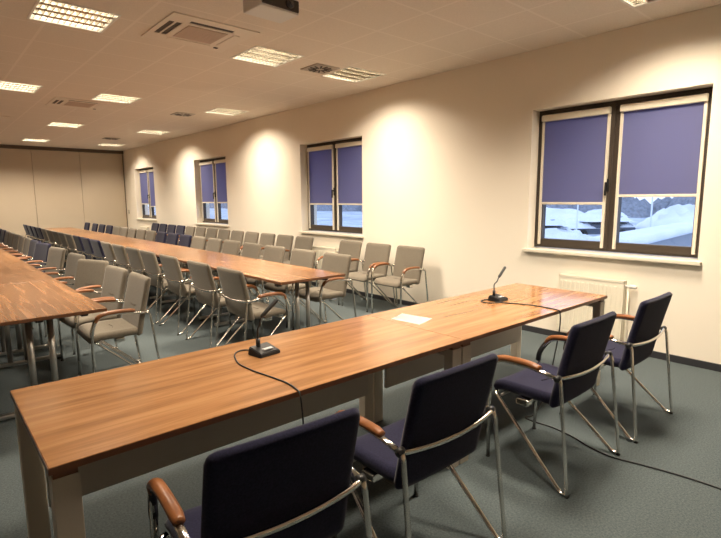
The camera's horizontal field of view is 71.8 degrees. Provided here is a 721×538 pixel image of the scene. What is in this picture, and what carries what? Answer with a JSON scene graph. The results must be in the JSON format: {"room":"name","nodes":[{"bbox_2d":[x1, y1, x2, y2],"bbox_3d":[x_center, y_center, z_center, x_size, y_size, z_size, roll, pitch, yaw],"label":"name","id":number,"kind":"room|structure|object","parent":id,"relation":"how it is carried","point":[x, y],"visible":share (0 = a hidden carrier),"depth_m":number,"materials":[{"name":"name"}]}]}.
{"room":"conference room","nodes":[
{"label":"conference room","id":0,"kind":"room"},
{"bbox_2d":[0,148,127,236],"bbox_3d":[-10.930,-1.950,13.380,8.700,3.270,0.200,-7,11,-41],"label":"wall","id":1,"kind":"structure","parent":0,"point":[39,188],"depth_m":14.90,"materials":[{"name":"brown"}]},
{"bbox_2d":[0,144,122,153],"bbox_3d":[-10.882,-3.314,13.123,8.700,0.093,0.070,-7,11,-41],"label":"trim","id":2,"kind":"structure","parent":1,"relation":"attached to","point":[1,145],"depth_m":14.76,"materials":[{"name":"brown"}]},
{"bbox_2d":[0,261,720,537],"bbox_3d":[-4.243,0.736,6.193,9.200,0.120,20.270,-7,11,-41],"label":"floor","id":3,"kind":"structure","parent":0,"point":[609,497],"depth_m":2.87,"materials":[{"name":"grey carpet"}]},
{"bbox_2d":[0,234,20,256],"bbox_3d":[-6.668,-0.203,9.378,0.531,0.878,0.604,-7,11,-41],"label":"chair","id":4,"kind":"object","parent":3,"relation":"on","point":[16,236],"visible":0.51,"depth_m":9.45,"materials":[{"name":"fabric"}]},
{"bbox_2d":[0,252,25,264],"bbox_3d":[-5.045,0.239,6.671,0.783,0.740,1.766,-7,11,-41],"label":"folding table","id":5,"kind":"object","parent":3,"relation":"on","point":[5,257],"visible":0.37,"depth_m":6.59,"materials":[{"name":"brown wood"}]},
{"bbox_2d":[1,235,25,256],"bbox_3d":[-6.257,-0.140,8.917,0.531,0.878,0.604,-7,10,-40],"label":"chair","id":6,"kind":"object","parent":3,"relation":"on","point":[22,238],"visible":0.37,"depth_m":8.97,"materials":[{"name":"fabric"}]},
{"bbox_2d":[6,237,31,261],"bbox_3d":[-5.840,-0.077,8.449,0.531,0.878,0.604,-7,11,-41],"label":"chair","id":7,"kind":"object","parent":3,"relation":"on","point":[27,240],"visible":0.18,"depth_m":8.53,"materials":[{"name":"fabric"}]},
{"bbox_2d":[12,240,40,259],"bbox_3d":[-5.379,-0.006,7.931,0.604,0.878,0.531,7,11,43],"label":"chair","id":8,"kind":"object","parent":3,"relation":"on","point":[32,242],"visible":0.25,"depth_m":8.04,"materials":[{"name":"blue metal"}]},
{"bbox_2d":[0,263,55,355],"bbox_3d":[-3.873,0.418,5.356,0.783,0.740,1.766,-7,11,-41],"label":"folding table","id":9,"kind":"object","parent":3,"relation":"on","point":[22,272],"visible":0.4,"depth_m":5.04,"materials":[{"name":"brown wood"}]},
{"bbox_2d":[19,242,50,272],"bbox_3d":[-4.899,0.067,7.391,0.604,0.878,0.531,6,10,36],"label":"chair","id":10,"kind":"object","parent":3,"relation":"on","point":[41,250],"visible":0.23,"depth_m":7.45,"materials":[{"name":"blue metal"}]},
{"bbox_2d":[29,247,65,277],"bbox_3d":[-4.236,0.168,6.647,0.604,0.878,0.531,6,10,38],"label":"chair","id":11,"kind":"object","parent":3,"relation":"on","point":[56,255],"visible":0.34,"depth_m":6.68,"materials":[{"name":"fabric"}]},
{"bbox_2d":[0,280,106,420],"bbox_3d":[-2.703,0.596,4.040,0.783,0.740,1.766,-7,11,-41],"label":"folding table","id":12,"kind":"object","parent":3,"relation":"on","point":[25,303],"visible":0.8,"depth_m":3.71,"materials":[{"name":"brown wood"}]},
{"bbox_2d":[31,253,84,336],"bbox_3d":[-3.534,0.275,5.858,0.604,0.878,0.531,7,11,42],"label":"chair","id":13,"kind":"object","parent":3,"relation":"on","point":[69,276],"visible":0.32,"depth_m":5.94,"materials":[{"name":"fabric"}]},
{"bbox_2d":[52,231,65,271],"bbox_3d":[-6.232,-0.380,10.616,0.531,0.878,0.604,-8,11,-42],"label":"chair","id":14,"kind":"object","parent":3,"relation":"on","point":[58,243],"visible":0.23,"depth_m":10.37,"materials":[{"name":"fabric"}]},
{"bbox_2d":[58,232,70,272],"bbox_3d":[-5.815,-0.317,10.149,0.531,0.878,0.604,-7,11,-41],"label":"chair","id":15,"kind":"object","parent":3,"relation":"on","point":[62,236],"visible":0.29,"depth_m":9.89,"materials":[{"name":"fabric"}]},
{"bbox_2d":[65,233,78,256],"bbox_3d":[-5.405,-0.254,9.688,0.531,0.878,0.604,-7,11,-41],"label":"chair","id":16,"kind":"object","parent":3,"relation":"on","point":[72,246],"visible":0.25,"depth_m":9.44,"materials":[{"name":"fabric"}]},
{"bbox_2d":[38,259,113,354],"bbox_3d":[-2.958,0.363,5.209,0.604,0.878,0.531,4,9,26],"label":"chair","id":17,"kind":"object","parent":3,"relation":"on","point":[89,274],"visible":0.3,"depth_m":5.29,"materials":[{"name":"grey fabric"}]},
{"bbox_2d":[57,230,100,234],"bbox_3d":[-6.886,-0.528,12.181,0.783,0.740,1.766,-7,11,-41],"label":"folding table","id":18,"kind":"object","parent":3,"relation":"on","point":[76,232],"visible":0.17,"depth_m":12.06,"materials":[{"name":"brown wood"}]},
{"bbox_2d":[73,235,87,258],"bbox_3d":[-4.982,-0.190,9.213,0.531,0.878,0.604,-7,11,-40],"label":"chair","id":19,"kind":"object","parent":3,"relation":"on","point":[77,239],"visible":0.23,"depth_m":8.94,"materials":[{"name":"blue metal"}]},
{"bbox_2d":[81,237,95,259],"bbox_3d":[-4.571,-0.127,8.751,0.531,0.878,0.604,-7,11,-41],"label":"chair","id":20,"kind":"object","parent":3,"relation":"on","point":[89,252],"visible":0.27,"depth_m":8.52,"materials":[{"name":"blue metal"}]},
{"bbox_2d":[90,239,105,260],"bbox_3d":[-4.161,-0.065,8.291,0.531,0.878,0.604,-8,11,-42],"label":"chair","id":21,"kind":"object","parent":3,"relation":"on","point":[99,254],"visible":0.31,"depth_m":8.04,"materials":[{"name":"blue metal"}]},
{"bbox_2d":[58,265,139,373],"bbox_3d":[-2.474,0.437,4.669,0.604,0.878,0.531,8,11,44],"label":"chair","id":22,"kind":"object","parent":3,"relation":"on","point":[115,278],"visible":0.53,"depth_m":4.65,"materials":[{"name":"grey fabric"}]},
{"bbox_2d":[75,233,124,238],"bbox_3d":[-5.715,-0.349,10.866,0.783,0.740,1.766,-7,11,-41],"label":"folding table","id":23,"kind":"object","parent":3,"relation":"on","point":[101,235],"visible":0.27,"depth_m":10.70,"materials":[{"name":"brown wood"}]},
{"bbox_2d":[101,241,127,266],"bbox_3d":[-3.738,0.000,7.816,0.531,0.878,0.604,-7,11,-40],"label":"chair","id":24,"kind":"object","parent":3,"relation":"on","point":[107,247],"visible":0.27,"depth_m":7.56,"materials":[{"name":"fabric"}]},
{"bbox_2d":[74,272,159,375],"bbox_3d":[-2.049,0.501,4.191,0.531,0.878,0.604,-7,11,-40],"label":"chair","id":25,"kind":"object","parent":3,"relation":"on","point":[134,310],"visible":0.88,"depth_m":4.11,"materials":[{"name":"grey fabric"}]},
{"bbox_2d":[94,237,158,244],"bbox_3d":[-4.544,-0.171,9.551,0.783,0.740,1.766,-7,11,-41],"label":"folding table","id":26,"kind":"object","parent":3,"relation":"on","point":[127,240],"visible":0.22,"depth_m":9.37,"materials":[{"name":"brown wood"}]},
{"bbox_2d":[112,244,160,297],"bbox_3d":[-3.328,0.063,7.355,0.531,0.878,0.604,-7,11,-41],"label":"chair","id":27,"kind":"object","parent":3,"relation":"on","point":[122,258],"visible":0.22,"depth_m":7.10,"materials":[{"name":"fabric"}]},
{"bbox_2d":[126,230,159,263],"bbox_3d":[-4.525,-0.349,10.324,0.531,0.878,0.604,-7,11,-40],"label":"chair","id":28,"kind":"object","parent":3,"relation":"on","point":[150,235],"visible":0.1,"depth_m":10.36,"materials":[{"name":"fabric"}]},
{"bbox_2d":[126,247,177,309],"bbox_3d":[-2.904,0.127,6.879,0.531,0.878,0.604,-7,11,-41],"label":"chair","id":29,"kind":"object","parent":3,"relation":"on","point":[134,255],"visible":0.29,"depth_m":6.68,"materials":[{"name":"fabric"}]},
{"bbox_2d":[122,242,198,299],"bbox_3d":[-3.373,0.008,8.236,0.783,0.740,1.766,-7,11,-41],"label":"folding table","id":30,"kind":"object","parent":3,"relation":"on","point":[152,247],"visible":0.36,"depth_m":8.10,"materials":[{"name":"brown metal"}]},
{"bbox_2d":[155,231,166,271],"bbox_3d":[-4.128,-0.289,9.878,0.531,0.878,0.604,-7,11,-40],"label":"chair","id":31,"kind":"object","parent":3,"relation":"on","point":[160,236],"visible":0.07,"depth_m":9.90,"materials":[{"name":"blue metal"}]},
{"bbox_2d":[140,250,195,323],"bbox_3d":[-2.521,0.186,6.448,0.531,0.878,0.604,-7,11,-40],"label":"chair","id":32,"kind":"object","parent":3,"relation":"on","point":[152,268],"visible":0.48,"depth_m":6.24,"materials":[{"name":"fabric"}]},
{"bbox_2d":[157,233,178,270],"bbox_3d":[-3.731,-0.228,9.432,0.531,0.878,0.604,-7,11,-40],"label":"chair","id":33,"kind":"object","parent":3,"relation":"on","point":[172,238],"visible":0.07,"depth_m":9.46,"materials":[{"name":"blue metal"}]},
{"bbox_2d":[156,234,191,280],"bbox_3d":[-3.334,-0.168,8.986,0.531,0.878,0.604,-7,11,-40],"label":"chair","id":34,"kind":"object","parent":3,"relation":"on","point":[184,240],"visible":0.14,"depth_m":9.01,"materials":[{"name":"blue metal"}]},
{"bbox_2d":[159,254,219,334],"bbox_3d":[-2.057,0.256,5.928,0.531,0.878,0.604,-7,11,-41],"label":"chair","id":35,"kind":"object","parent":3,"relation":"on","point":[173,272],"visible":0.63,"depth_m":5.74,"materials":[{"name":"grey fabric"}]},
{"bbox_2d":[180,236,206,278],"bbox_3d":[-2.937,-0.107,8.541,0.531,0.878,0.604,-8,11,-42],"label":"chair","id":36,"kind":"object","parent":3,"relation":"on","point":[198,242],"visible":0.1,"depth_m":8.57,"materials":[{"name":"fabric"}]},
{"bbox_2d":[182,238,222,277],"bbox_3d":[-2.540,-0.047,8.095,0.531,0.878,0.604,-7,10,-40],"label":"chair","id":37,"kind":"object","parent":3,"relation":"on","point":[214,244],"visible":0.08,"depth_m":8.13,"materials":[{"name":"fabric"}]},
{"bbox_2d":[190,228,217,248],"bbox_3d":[-3.442,-0.449,10.979,0.531,0.878,0.604,-7,11,-41],"label":"chair","id":38,"kind":"object","parent":3,"relation":"on","point":[211,232],"visible":0.12,"depth_m":11.04,"materials":[{"name":"fabric"}]},
{"bbox_2d":[155,249,254,320],"bbox_3d":[-2.202,0.186,6.920,0.783,0.740,1.766,-7,11,-41],"label":"folding table","id":39,"kind":"object","parent":3,"relation":"on","point":[203,256],"visible":0.43,"depth_m":6.78,"materials":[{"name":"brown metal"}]},
{"bbox_2d":[205,229,230,249],"bbox_3d":[-3.052,-0.389,10.540,0.531,0.878,0.604,-7,11,-41],"label":"chair","id":40,"kind":"object","parent":3,"relation":"on","point":[223,234],"visible":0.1,"depth_m":10.58,"materials":[{"name":"fabric"}]},
{"bbox_2d":[186,260,254,347],"bbox_3d":[-1.515,0.339,5.319,0.531,0.878,0.604,-7,11,-41],"label":"chair","id":41,"kind":"object","parent":3,"relation":"on","point":[202,277],"visible":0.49,"depth_m":5.14,"materials":[{"name":"grey fabric"}]},
{"bbox_2d":[211,240,240,290],"bbox_3d":[-2.143,0.014,7.649,0.531,0.878,0.604,-8,11,-42],"label":"chair","id":42,"kind":"object","parent":3,"relation":"on","point":[231,247],"visible":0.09,"depth_m":7.67,"materials":[{"name":"fabric"}]},
{"bbox_2d":[221,230,243,252],"bbox_3d":[-2.661,-0.330,10.102,0.531,0.878,0.604,-7,11,-41],"label":"chair","id":43,"kind":"object","parent":3,"relation":"on","point":[236,235],"visible":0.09,"depth_m":10.14,"materials":[{"name":"fabric"}]},
{"bbox_2d":[10,315,464,537],"bbox_3d":[-0.431,0.809,2.436,1.968,0.740,0.803,-7,11,-41],"label":"conference table","id":44,"kind":"object","parent":3,"relation":"on","point":[93,432],"visible":0.91,"depth_m":2.15,"materials":[{"name":"brown wood"}]},
{"bbox_2d":[248,299,279,358],"bbox_3d":[-0.477,0.290,2.494,0.104,0.272,0.153,6,11,40],"label":"microphone","id":45,"kind":"object","parent":44,"relation":"on","point":[262,350],"visible":1,"depth_m":2.49,"materials":[{"name":"black plastic"}]},
{"bbox_2d":[234,349,303,423],"bbox_3d":[-0.586,0.839,2.183,0.620,0.750,0.669,-7,11,-41],"label":"cable","id":46,"kind":"object","parent":44,"relation":"on","point":[294,387],"visible":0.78,"depth_m":2.15,"materials":[{"name":"black rubber"}]},
{"bbox_2d":[215,242,267,303],"bbox_3d":[-1.733,0.076,7.188,0.531,0.878,0.604,-7,11,-41],"label":"chair","id":47,"kind":"object","parent":3,"relation":"on","point":[251,250],"visible":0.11,"depth_m":7.22,"materials":[{"name":"fabric"}]},
{"bbox_2d":[239,231,258,253],"bbox_3d":[-2.271,-0.270,9.663,0.531,0.878,0.604,-7,11,-41],"label":"chair","id":48,"kind":"object","parent":3,"relation":"on","point":[251,237],"visible":0.15,"depth_m":9.71,"materials":[{"name":"fabric"}]},
{"bbox_2d":[215,266,289,346],"bbox_3d":[-1.052,0.410,4.799,0.531,0.878,0.604,-7,11,-40],"label":"chair","id":49,"kind":"object","parent":3,"relation":"on","point":[235,292],"visible":0.89,"depth_m":4.65,"materials":[{"name":"grey fabric"}]},
{"bbox_2d":[239,233,275,257],"bbox_3d":[-1.881,-0.210,9.225,0.531,0.878,0.604,-7,11,-41],"label":"chair","id":50,"kind":"object","parent":3,"relation":"on","point":[265,238],"visible":0.22,"depth_m":9.28,"materials":[{"name":"fabric"}]},
{"bbox_2d":[146,408,372,537],"bbox_3d":[-0.322,0.854,1.619,0.604,0.878,0.531,-6,10,-37],"label":"chair","id":51,"kind":"object","parent":3,"relation":"on","point":[294,482],"visible":1,"depth_m":1.42,"materials":[{"name":"blue fabric"}]},
{"bbox_2d":[246,245,291,311],"bbox_3d":[-1.323,0.139,6.728,0.531,0.878,0.604,-7,11,-41],"label":"chair","id":52,"kind":"object","parent":3,"relation":"on","point":[272,253],"visible":0.23,"depth_m":6.71,"materials":[{"name":"fabric"}]},
{"bbox_2d":[208,259,344,329],"bbox_3d":[-1.031,0.365,5.605,0.783,0.740,1.766,-7,11,-41],"label":"folding table","id":53,"kind":"object","parent":3,"relation":"on","point":[280,274],"visible":0.67,"depth_m":5.20,"materials":[{"name":"brown laminate"}]},
{"bbox_2d":[260,234,293,260],"bbox_3d":[-1.490,-0.151,8.787,0.531,0.878,0.604,-7,11,-41],"label":"chair","id":54,"kind":"object","parent":3,"relation":"on","point":[286,241],"visible":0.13,"depth_m":8.78,"materials":[{"name":"fabric"}]},
{"bbox_2d":[261,248,322,327],"bbox_3d":[-0.867,0.208,6.215,0.531,0.878,0.604,-8,11,-42],"label":"chair","id":55,"kind":"object","parent":3,"relation":"on","point":[299,257],"visible":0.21,"depth_m":6.17,"materials":[{"name":"grey fabric"}]},
{"bbox_2d":[283,236,315,293],"bbox_3d":[-1.100,-0.091,8.348,0.531,0.878,0.604,-7,11,-41],"label":"chair","id":56,"kind":"object","parent":3,"relation":"on","point":[301,242],"visible":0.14,"depth_m":8.38,"materials":[{"name":"fabric"}]},
{"bbox_2d":[291,252,356,329],"bbox_3d":[-0.423,0.276,5.717,0.531,0.878,0.604,-7,11,-41],"label":"chair","id":57,"kind":"object","parent":3,"relation":"on","point":[329,289],"visible":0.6,"depth_m":5.66,"materials":[{"name":"grey fabric"}]},
{"bbox_2d":[315,240,366,304],"bbox_3d":[-0.299,0.031,7.449,0.531,0.878,0.604,-7,11,-41],"label":"chair","id":58,"kind":"object","parent":3,"relation":"on","point":[353,248],"visible":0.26,"depth_m":7.43,"materials":[{"name":"fabric"}]},
{"bbox_2d":[342,243,395,311],"bbox_3d":[0.104,0.092,6.996,0.531,0.878,0.604,-7,11,-41],"label":"chair","id":59,"kind":"object","parent":3,"relation":"on","point":[375,253],"visible":0.7,"depth_m":6.97,"materials":[{"name":"grey fabric"}]},
{"bbox_2d":[371,245,428,312],"bbox_3d":[0.514,0.155,6.535,0.531,0.878,0.604,-7,11,-41],"label":"chair","id":60,"kind":"object","parent":3,"relation":"on","point":[407,270],"visible":0.95,"depth_m":6.53,"materials":[{"name":"beige fabric"}]},
{"bbox_2d":[332,353,506,537],"bbox_3d":[0.245,0.779,2.130,0.604,0.878,0.531,-7,11,-40],"label":"chair","id":61,"kind":"object","parent":3,"relation":"on","point":[442,423],"visible":0.84,"depth_m":1.95,"materials":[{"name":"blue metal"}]},
{"bbox_2d":[368,283,606,463],"bbox_3d":[0.999,0.624,3.683,1.845,0.740,0.803,-7,11,-41],"label":"conference table","id":62,"kind":"object","parent":3,"relation":"on","point":[484,328],"visible":0.63,"depth_m":3.51,"materials":[{"name":"brown wood"}]},
{"bbox_2d":[392,313,431,323],"bbox_3d":[0.320,0.320,3.204,0.269,0.002,0.182,7,11,41],"label":"paper sheet","id":63,"kind":"object","parent":62,"relation":"on","point":[414,319],"visible":1,"depth_m":3.21,"materials":[{"name":"white"}]},
{"bbox_2d":[488,266,507,301],"bbox_3d":[1.078,0.113,3.791,0.104,0.240,0.236,7,11,43],"label":"microphone","id":64,"kind":"object","parent":62,"relation":"on","point":[494,297],"visible":1,"depth_m":3.76,"materials":[{"name":"black plastic"}]},
{"bbox_2d":[486,311,619,498],"bbox_3d":[1.114,0.670,2.865,0.662,0.878,0.531,-7,11,-41],"label":"chair","id":65,"kind":"object","parent":3,"relation":"on","point":[582,358],"visible":0.96,"depth_m":2.71,"materials":[{"name":"blue fabric"}]},
{"bbox_2d":[481,299,720,489],"bbox_3d":[1.673,0.740,2.786,0.277,0.753,2.565,-6,10,-34],"label":"cable","id":66,"kind":"object","parent":3,"relation":"on","point":[483,299],"visible":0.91,"depth_m":3.19,"materials":[{"name":"black rubber"}]},
{"bbox_2d":[563,292,672,443],"bbox_3d":[1.775,0.587,3.424,0.662,0.878,0.531,-7,11,-41],"label":"chair","id":67,"kind":"object","parent":3,"relation":"on","point":[648,319],"visible":0.62,"depth_m":3.21,"materials":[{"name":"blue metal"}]},
{"bbox_2d":[0,0,720,150],"bbox_3d":[-4.258,-2.373,5.825,8.900,0.001,19.970,-7,11,-41],"label":"ceiling","id":68,"kind":"structure","parent":0,"point":[403,40],"depth_m":5.33,"materials":[{"name":"tile"}]},
{"bbox_2d":[0,81,42,92],"bbox_3d":[-4.784,-2.562,6.859,0.600,0.099,0.600,-7,11,-41],"label":"ceiling light","id":69,"kind":"object","parent":68,"relation":"attached to","point":[13,86],"visible":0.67,"depth_m":6.94,"materials":[{"name":"white"}]},
{"bbox_2d":[46,122,82,127],"bbox_3d":[-6.163,-3.051,10.383,0.600,0.099,0.600,-7,11,-41],"label":"ceiling light","id":70,"kind":"object","parent":68,"relation":"attached to","point":[50,123],"visible":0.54,"depth_m":10.43,"materials":[{"name":"white"}]},
{"bbox_2d":[26,0,121,32],"bbox_3d":[-2.461,-2.210,4.265,0.600,0.099,0.600,-7,11,-41],"label":"ceiling light","id":71,"kind":"object","parent":68,"relation":"attached to","point":[48,11],"visible":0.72,"depth_m":4.29,"materials":[{"name":"white"}]},
{"bbox_2d":[45,97,113,110],"bbox_3d":[-4.591,-2.688,8.131,0.820,0.018,0.820,-7,11,-41],"label":"air conditioner","id":72,"kind":"object","parent":68,"relation":"attached to","point":[57,101],"visible":1,"depth_m":8.08,"materials":[{"name":"beige"}]},
{"bbox_2d":[64,101,94,107],"bbox_3d":[-4.590,-2.683,8.132,0.380,0.008,0.380,-7,11,-41],"label":"return grille","id":73,"kind":"object","parent":72,"relation":"attached to","point":[68,103],"depth_m":8.10,"materials":[{"name":"beige"}]},
{"bbox_2d":[90,93,142,103],"bbox_3d":[-3.794,-2.690,7.723,0.600,0.099,0.600,-7,11,-41],"label":"ceiling light","id":74,"kind":"object","parent":68,"relation":"attached to","point":[101,96],"visible":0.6,"depth_m":7.75,"materials":[{"name":"white"}]},
{"bbox_2d":[141,11,259,52],"bbox_3d":[-1.525,-2.227,4.733,0.820,0.018,0.820,-7,11,-41],"label":"air conditioner","id":75,"kind":"object","parent":68,"relation":"attached to","point":[178,28],"visible":1,"depth_m":4.67,"materials":[{"name":"beige plastic"}]},
{"bbox_2d":[173,25,227,43],"bbox_3d":[-1.525,-2.222,4.733,0.380,0.008,0.380,-7,11,-41],"label":"return grille","id":76,"kind":"object","parent":75,"relation":"attached to","point":[188,32],"depth_m":4.70,"materials":[{"name":"beige plastic"}]},
{"bbox_2d":[204,107,249,115],"bbox_3d":[-2.407,-2.869,8.933,0.600,0.099,0.600,-7,11,-41],"label":"ceiling light","id":77,"kind":"object","parent":68,"relation":"attached to","point":[224,111],"visible":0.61,"depth_m":8.96,"materials":[{"name":"white"}]},
{"bbox_2d":[230,45,304,66],"bbox_3d":[-1.036,-2.394,5.508,0.600,0.099,0.600,-7,11,-41],"label":"ceiling light","id":78,"kind":"object","parent":68,"relation":"attached to","point":[261,55],"visible":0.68,"depth_m":5.53,"materials":[{"name":"white"}]},
{"bbox_2d":[243,0,298,22],"bbox_3d":[-0.650,-1.982,3.653,0.330,0.210,0.270,-8,11,-43],"label":"projector","id":79,"kind":"object","parent":68,"relation":"hanging from","point":[279,11],"visible":1,"depth_m":3.62,"materials":[{"name":"white plastic"}]},
{"bbox_2d":[262,0,298,12],"bbox_3d":[-0.574,-1.921,3.582,0.313,0.080,0.014,-8,11,-43],"label":"grille","id":80,"kind":"object","parent":79,"relation":"attached to","point":[285,6],"depth_m":3.60,"materials":[{"name":"brown"}]},
{"bbox_2d":[300,63,339,73],"bbox_3d":[-0.488,-2.415,6.007,0.340,0.022,0.340,-7,11,-41],"label":"ceiling vent","id":81,"kind":"object","parent":68,"relation":"in","point":[319,68],"visible":1,"depth_m":5.97,"materials":[{"name":"beige"}]},
{"bbox_2d":[321,66,386,82],"bbox_3d":[-0.092,-2.516,6.333,0.600,0.099,0.600,-7,11,-41],"label":"ceiling light","id":82,"kind":"object","parent":68,"relation":"attached to","point":[350,74],"visible":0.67,"depth_m":6.35,"materials":[{"name":"white"}]},
{"bbox_2d":[620,0,660,7],"bbox_3d":[2.237,-2.161,3.717,0.600,0.099,0.600,-7,11,-41],"label":"ceiling light","id":83,"kind":"object","parent":68,"relation":"attached to","point":[632,3],"visible":1,"depth_m":4.04,"materials":[{"name":"white"}]},
{"bbox_2d":[123,4,720,363],"bbox_3d":[-0.902,-1.401,8.878,0.340,3.320,20.270,-7,11,-41],"label":"wall","id":84,"kind":"structure","parent":0,"point":[450,158],"depth_m":6.08,"materials":[{"name":"paint"}]},
{"bbox_2d":[136,167,156,220],"bbox_3d":[-6.348,-2.234,14.871,0.280,1.540,1.720,-7,11,-41],"label":"window","id":85,"kind":"structure","parent":84,"relation":"in","point":[145,217],"depth_m":14.98,"materials":[{"name":"brown"}]},
{"bbox_2d":[138,170,150,216],"bbox_3d":[-6.598,-2.290,15.189,0.045,1.405,0.725,-7,11,-41],"label":"roller blind","id":86,"kind":"object","parent":85,"relation":"attached to","point":[143,175],"visible":1,"depth_m":15.16,"materials":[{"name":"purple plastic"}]},
{"bbox_2d":[147,169,155,216],"bbox_3d":[-6.059,-2.208,14.584,0.045,1.405,0.725,-7,11,-41],"label":"roller blind","id":87,"kind":"object","parent":85,"relation":"attached to","point":[150,172],"visible":0.59,"depth_m":14.70,"materials":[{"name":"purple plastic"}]},
{"bbox_2d":[195,157,228,226],"bbox_3d":[-3.403,-1.785,11.565,0.280,1.540,1.720,-7,11,-41],"label":"window","id":88,"kind":"structure","parent":84,"relation":"in","point":[211,222],"depth_m":11.63,"materials":[{"name":"brown"}]},
{"bbox_2d":[199,161,215,221],"bbox_3d":[-3.654,-1.841,11.883,0.045,1.405,0.725,-7,11,-41],"label":"roller blind","id":89,"kind":"object","parent":88,"relation":"attached to","point":[206,168],"visible":1,"depth_m":11.85,"materials":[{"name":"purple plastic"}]},
{"bbox_2d":[214,159,226,221],"bbox_3d":[-3.115,-1.759,11.277,0.045,1.405,0.725,-7,11,-41],"label":"roller blind","id":90,"kind":"object","parent":88,"relation":"attached to","point":[220,165],"visible":0.56,"depth_m":11.33,"materials":[{"name":"purple fabric"}]},
{"bbox_2d":[312,246,338,281],"bbox_3d":[-0.550,-0.011,8.344,0.101,0.707,0.750,-7,11,-41],"label":"radiator","id":91,"kind":"object","parent":84,"relation":"attached to","point":[320,250],"visible":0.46,"depth_m":8.38,"materials":[{"name":"white metal"}]},
{"bbox_2d":[312,246,338,252],"bbox_3d":[-0.593,-0.073,8.365,0.070,0.590,0.650,-7,11,-41],"label":"grille","id":92,"kind":"object","parent":91,"relation":"attached to","point":[319,249],"depth_m":8.30,"materials":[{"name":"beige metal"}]},
{"bbox_2d":[299,137,363,237],"bbox_3d":[-0.446,-1.334,8.243,0.280,1.540,1.700,-7,11,-41],"label":"window","id":93,"kind":"structure","parent":84,"relation":"in","point":[320,229],"depth_m":8.30,"materials":[{"name":"brown"}]},
{"bbox_2d":[306,145,334,229],"bbox_3d":[-0.693,-1.390,8.557,0.045,1.405,0.715,-7,11,-41],"label":"roller blind","id":94,"kind":"object","parent":93,"relation":"attached to","point":[320,158],"visible":1,"depth_m":8.52,"materials":[{"name":"purple fabric"}]},
{"bbox_2d":[335,140,361,229],"bbox_3d":[-0.161,-1.308,7.959,0.045,1.405,0.715,-7,11,-41],"label":"roller blind","id":95,"kind":"object","parent":93,"relation":"attached to","point":[349,154],"visible":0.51,"depth_m":7.97,"materials":[{"name":"purple fabric"}]},
{"bbox_2d":[312,282,720,371],"bbox_3d":[-1.026,0.228,8.988,0.018,0.065,19.869,-7,11,-41],"label":"baseboard","id":96,"kind":"structure","parent":84,"relation":"attached to","point":[659,355],"depth_m":4.70,"materials":[{"name":"grey"}]},
{"bbox_2d":[556,273,636,341],"bbox_3d":[2.381,0.436,5.052,0.101,0.707,0.750,-7,11,-41],"label":"radiator","id":97,"kind":"object","parent":84,"relation":"attached to","point":[615,289],"visible":0.67,"depth_m":4.97,"materials":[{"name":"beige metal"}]},
{"bbox_2d":[522,87,712,265],"bbox_3d":[2.485,-0.887,4.952,0.280,1.540,1.720,-7,11,-41],"label":"window","id":98,"kind":"structure","parent":84,"relation":"in","point":[610,185],"depth_m":4.96,"materials":[{"name":"brown"}]},
{"bbox_2d":[537,106,611,247],"bbox_3d":[2.234,-0.943,5.269,0.045,1.405,0.725,-7,11,-41],"label":"roller blind","id":99,"kind":"object","parent":98,"relation":"attached to","point":[575,144],"visible":1,"depth_m":5.22,"materials":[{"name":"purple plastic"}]},
{"bbox_2d":[612,93,708,254],"bbox_3d":[2.773,-0.861,4.664,0.045,1.405,0.725,-7,11,-41],"label":"roller blind","id":100,"kind":"object","parent":98,"relation":"attached to","point":[661,148],"visible":1,"depth_m":4.61,"materials":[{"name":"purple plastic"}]},
{"label":"outside","id":101,"kind":"structure","parent":0,"visible":0},
{"bbox_2d":[148,206,645,236],"bbox_3d":[51.521,-13.058,111.390,214.400,0.500,340.000,-7,11,-41],"label":"ground","id":102,"kind":"structure","parent":101,"point":[350,219],"depth_m":71.87,"materials":[{"name":"snow"}]},
{"bbox_2d":[209,197,695,217],"bbox_3d":[9.669,-13.740,101.489,14.380,4.166,227.200,-7,11,-41],"label":"tree line","id":103,"kind":"object","parent":102,"relation":"on","point":[633,207],"visible":0.12,"depth_m":67.71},
{"bbox_2d":[545,214,572,231],"bbox_3d":[9.886,-2.391,29.520,5.100,1.777,2.300,0,8,4],"label":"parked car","id":104,"kind":"object","parent":102,"relation":"on","point":[551,221],"visible":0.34,"depth_m":28.65,"materials":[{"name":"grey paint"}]},
{"bbox_2d":[546,207,583,222],"bbox_3d":[21.405,-6.476,58.553,6.000,1.648,14.000,-7,11,-41],"label":"snow bank","id":105,"kind":"object","parent":102,"relation":"on","point":[563,214],"visible":0.2,"depth_m":55.48,"materials":[{"name":"snow"}]},
{"bbox_2d":[545,228,591,239],"bbox_3d":[9.434,-1.324,23.832,2.600,1.300,5.200,-7,11,-41],"label":"snow bank","id":106,"kind":"object","parent":102,"relation":"on","point":[555,233],"visible":0.22,"depth_m":23.12,"materials":[{"name":"snow"}]},
{"bbox_2d":[565,209,629,222],"bbox_3d":[20.032,-4.226,42.076,5.100,1.777,2.300,1,8,9],"label":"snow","id":107,"kind":"structure","parent":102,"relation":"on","point":[594,210],"depth_m":41.85,"materials":[{"name":"white"}]},
{"bbox_2d":[564,211,637,234],"bbox_3d":[15.796,-2.969,33.354,5.100,1.777,2.300,-1,8,-1],"label":"parked car","id":108,"kind":"object","parent":102,"relation":"on","point":[590,223],"visible":0.6,"depth_m":32.57,"materials":[{"name":"grey paint"}]},
{"bbox_2d":[586,221,692,245],"bbox_3d":[9.467,-0.420,15.682,1.000,1.750,10.500,7,11,43],"label":"snow","id":109,"kind":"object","parent":102,"relation":"on","point":[677,234],"depth_m":14.40,"materials":[{"name":"grey snow"}]},
{"bbox_2d":[635,204,694,229],"bbox_3d":[21.204,-3.015,31.794,5.000,2.280,7.200,-7,11,-41],"label":"snow bank","id":110,"kind":"object","parent":102,"relation":"on","point":[677,213],"visible":0.38,"depth_m":31.73,"materials":[{"name":"snow"}]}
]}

